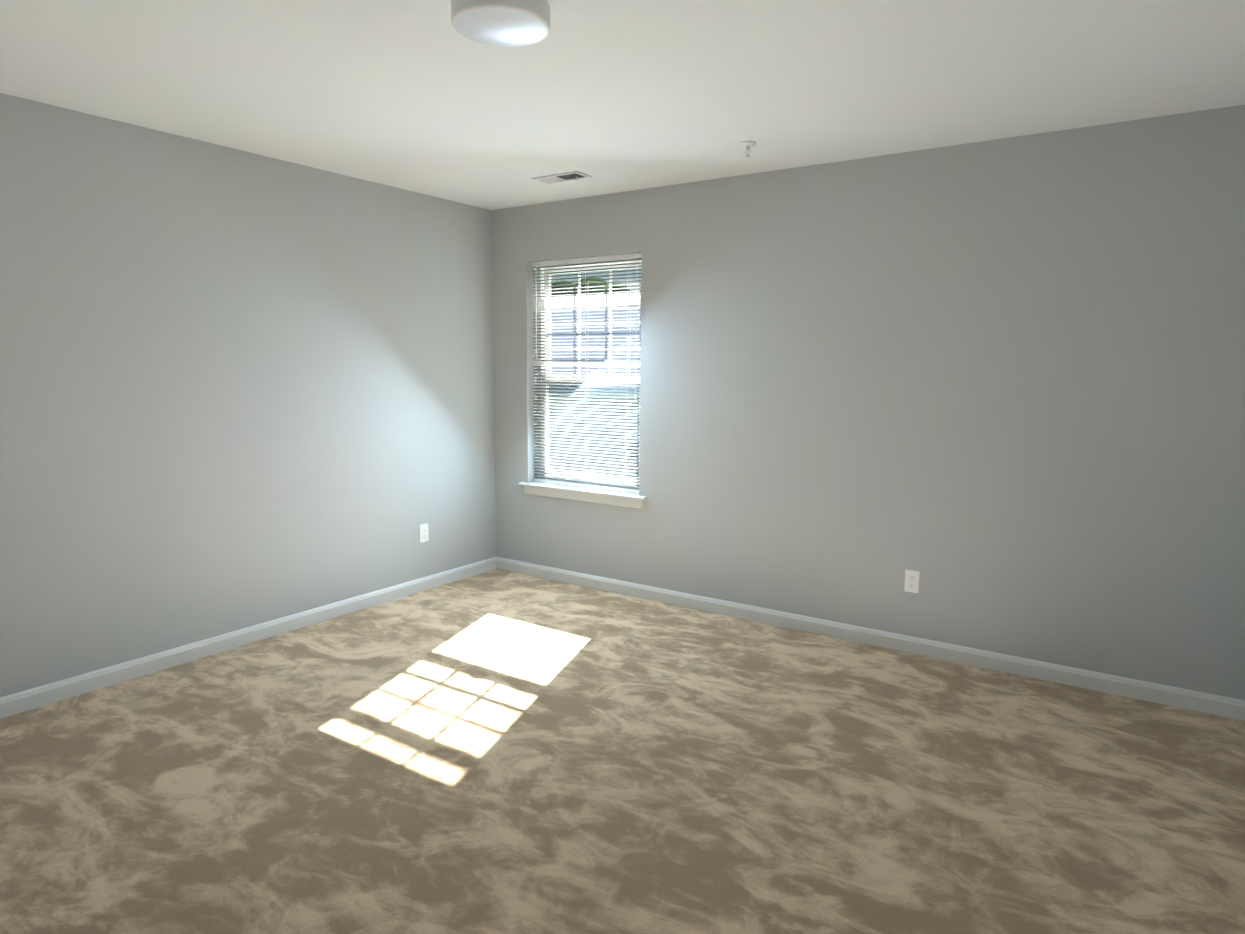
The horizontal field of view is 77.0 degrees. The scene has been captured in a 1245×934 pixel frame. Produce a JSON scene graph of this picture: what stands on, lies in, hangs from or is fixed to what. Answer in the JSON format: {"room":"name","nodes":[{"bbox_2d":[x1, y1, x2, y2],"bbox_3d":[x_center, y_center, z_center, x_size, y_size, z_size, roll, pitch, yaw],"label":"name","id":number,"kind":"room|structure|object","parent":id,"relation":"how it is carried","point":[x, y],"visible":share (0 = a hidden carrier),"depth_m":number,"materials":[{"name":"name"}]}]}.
{"room":"empty bedroom","nodes":[
{"label":"empty bedroom","id":0,"kind":"room"},
{"bbox_2d":[0,93,495,697],"bbox_3d":[-2.156,-0.280,3.614,0.140,2.440,4.630,5,9,34],"label":"wall","id":1,"kind":"structure","parent":0,"point":[240,389],"depth_m":3.76,"materials":[{"name":"grey paint"}]},
{"bbox_2d":[0,557,495,718],"bbox_3d":[-2.101,0.895,3.724,0.014,0.082,4.350,5,9,34],"label":"baseboard","id":2,"kind":"structure","parent":1,"relation":"attached to","point":[29,699],"depth_m":3.85,"materials":[{"name":"white wood"}]},
{"bbox_2d":[419,523,428,542],"bbox_3d":[-1.250,0.416,4.934,0.007,0.114,0.070,5,9,34],"label":"electrical outlet","id":3,"kind":"object","parent":1,"relation":"attached to","point":[423,531],"visible":1,"depth_m":4.93,"materials":[{"name":"white plastic"}]},
{"bbox_2d":[0,569,1244,933],"bbox_3d":[-0.347,1.162,2.563,4.530,0.120,4.630,5,9,34],"label":"floor","id":4,"kind":"structure","parent":0,"point":[496,751],"depth_m":2.65,"materials":[{"name":"carpet"}]},
{"bbox_2d":[0,0,1244,209],"bbox_3d":[-0.328,-1.376,2.232,4.530,0.120,4.630,5,9,34],"label":"ceiling","id":5,"kind":"structure","parent":0,"point":[608,96],"depth_m":2.80,"materials":[{"name":"white paint"}]},
{"bbox_2d":[451,0,549,46],"bbox_3d":[-0.340,-1.264,2.193,0.274,0.092,0.274,5,9,34],"label":"ceiling light","id":6,"kind":"object","parent":5,"relation":"attached to","point":[508,23],"visible":1,"depth_m":2.14,"materials":[{"name":"white glass"}]},
{"bbox_2d":[532,171,591,183],"bbox_3d":[-0.332,-1.567,4.273,0.310,0.030,0.140,5,9,34],"label":"ceiling vent","id":7,"kind":"object","parent":5,"relation":"in","point":[563,177],"visible":0.98,"depth_m":4.25,"materials":[{"name":"white metal"}]},
{"bbox_2d":[740,141,755,156],"bbox_3d":[0.577,-1.458,3.598,0.076,0.058,0.076,5,9,34],"label":"sprinkler head","id":8,"kind":"object","parent":5,"relation":"attached to","point":[747,144],"visible":0.98,"depth_m":3.59},
{"bbox_2d":[492,105,1244,699],"bbox_3d":[0.920,-0.338,4.243,4.250,2.440,0.140,5,9,34],"label":"wall","id":9,"kind":"structure","parent":0,"point":[992,393],"depth_m":3.74,"materials":[{"name":"grey paint"}]},
{"bbox_2d":[518,481,646,508],"bbox_3d":[-0.250,0.176,5.057,1.000,0.078,0.138,5,9,34],"label":"window sill","id":10,"kind":"structure","parent":9,"relation":"attached to","point":[606,496],"depth_m":5.00,"materials":[{"name":"white wood"}]},
{"bbox_2d":[536,258,641,489],"bbox_3d":[-0.182,-0.585,5.050,0.990,1.595,0.087,5,9,34],"label":"window unit","id":11,"kind":"structure","parent":9,"relation":"in","point":[589,268],"depth_m":5.10,"materials":[{"name":"white plastic"}]},
{"bbox_2d":[532,253,641,492],"bbox_3d":[-0.232,-0.588,4.976,0.878,1.447,0.050,5,9,34],"label":"window blind","id":12,"kind":"object","parent":11,"relation":"attached to","point":[607,301],"visible":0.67,"depth_m":4.97,"materials":[{"name":"white plastic"}]},
{"bbox_2d":[496,557,1244,720],"bbox_3d":[0.868,0.839,4.332,4.250,0.082,0.014,5,9,34],"label":"baseboard","id":13,"kind":"structure","parent":9,"relation":"attached to","point":[1222,706],"depth_m":3.91,"materials":[{"name":"white wood"}]},
{"bbox_2d":[904,569,919,592],"bbox_3d":[1.445,0.571,3.909,0.070,0.114,0.007,5,9,34],"label":"electrical outlet","id":14,"kind":"object","parent":9,"relation":"attached to","point":[912,578],"visible":1,"depth_m":3.91,"materials":[{"name":"white plastic"}]},
{"label":"outside","id":15,"kind":"structure","parent":0,"visible":0},
{"bbox_3d":[16.062,0.865,30.875,80.000,0.200,59.360,5,9,34],"label":"lawn","id":16,"kind":"structure","parent":15,"visible":0},
{"bbox_2d":[551,277,631,296],"bbox_3d":[-1.860,-4.187,35.069,4.374,8.461,3.532,5,9,34],"label":"tree","id":17,"kind":"object","parent":16,"relation":"on","point":[588,285],"depth_m":33.69,"materials":[{"name":"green plant"}]},
{"bbox_2d":[549,307,640,477],"bbox_3d":[-2.591,-1.251,21.639,31.800,6.100,7.800,5,9,34],"label":"house","id":18,"kind":"structure","parent":16,"relation":"on","point":[638,310],"depth_m":16.43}
]}

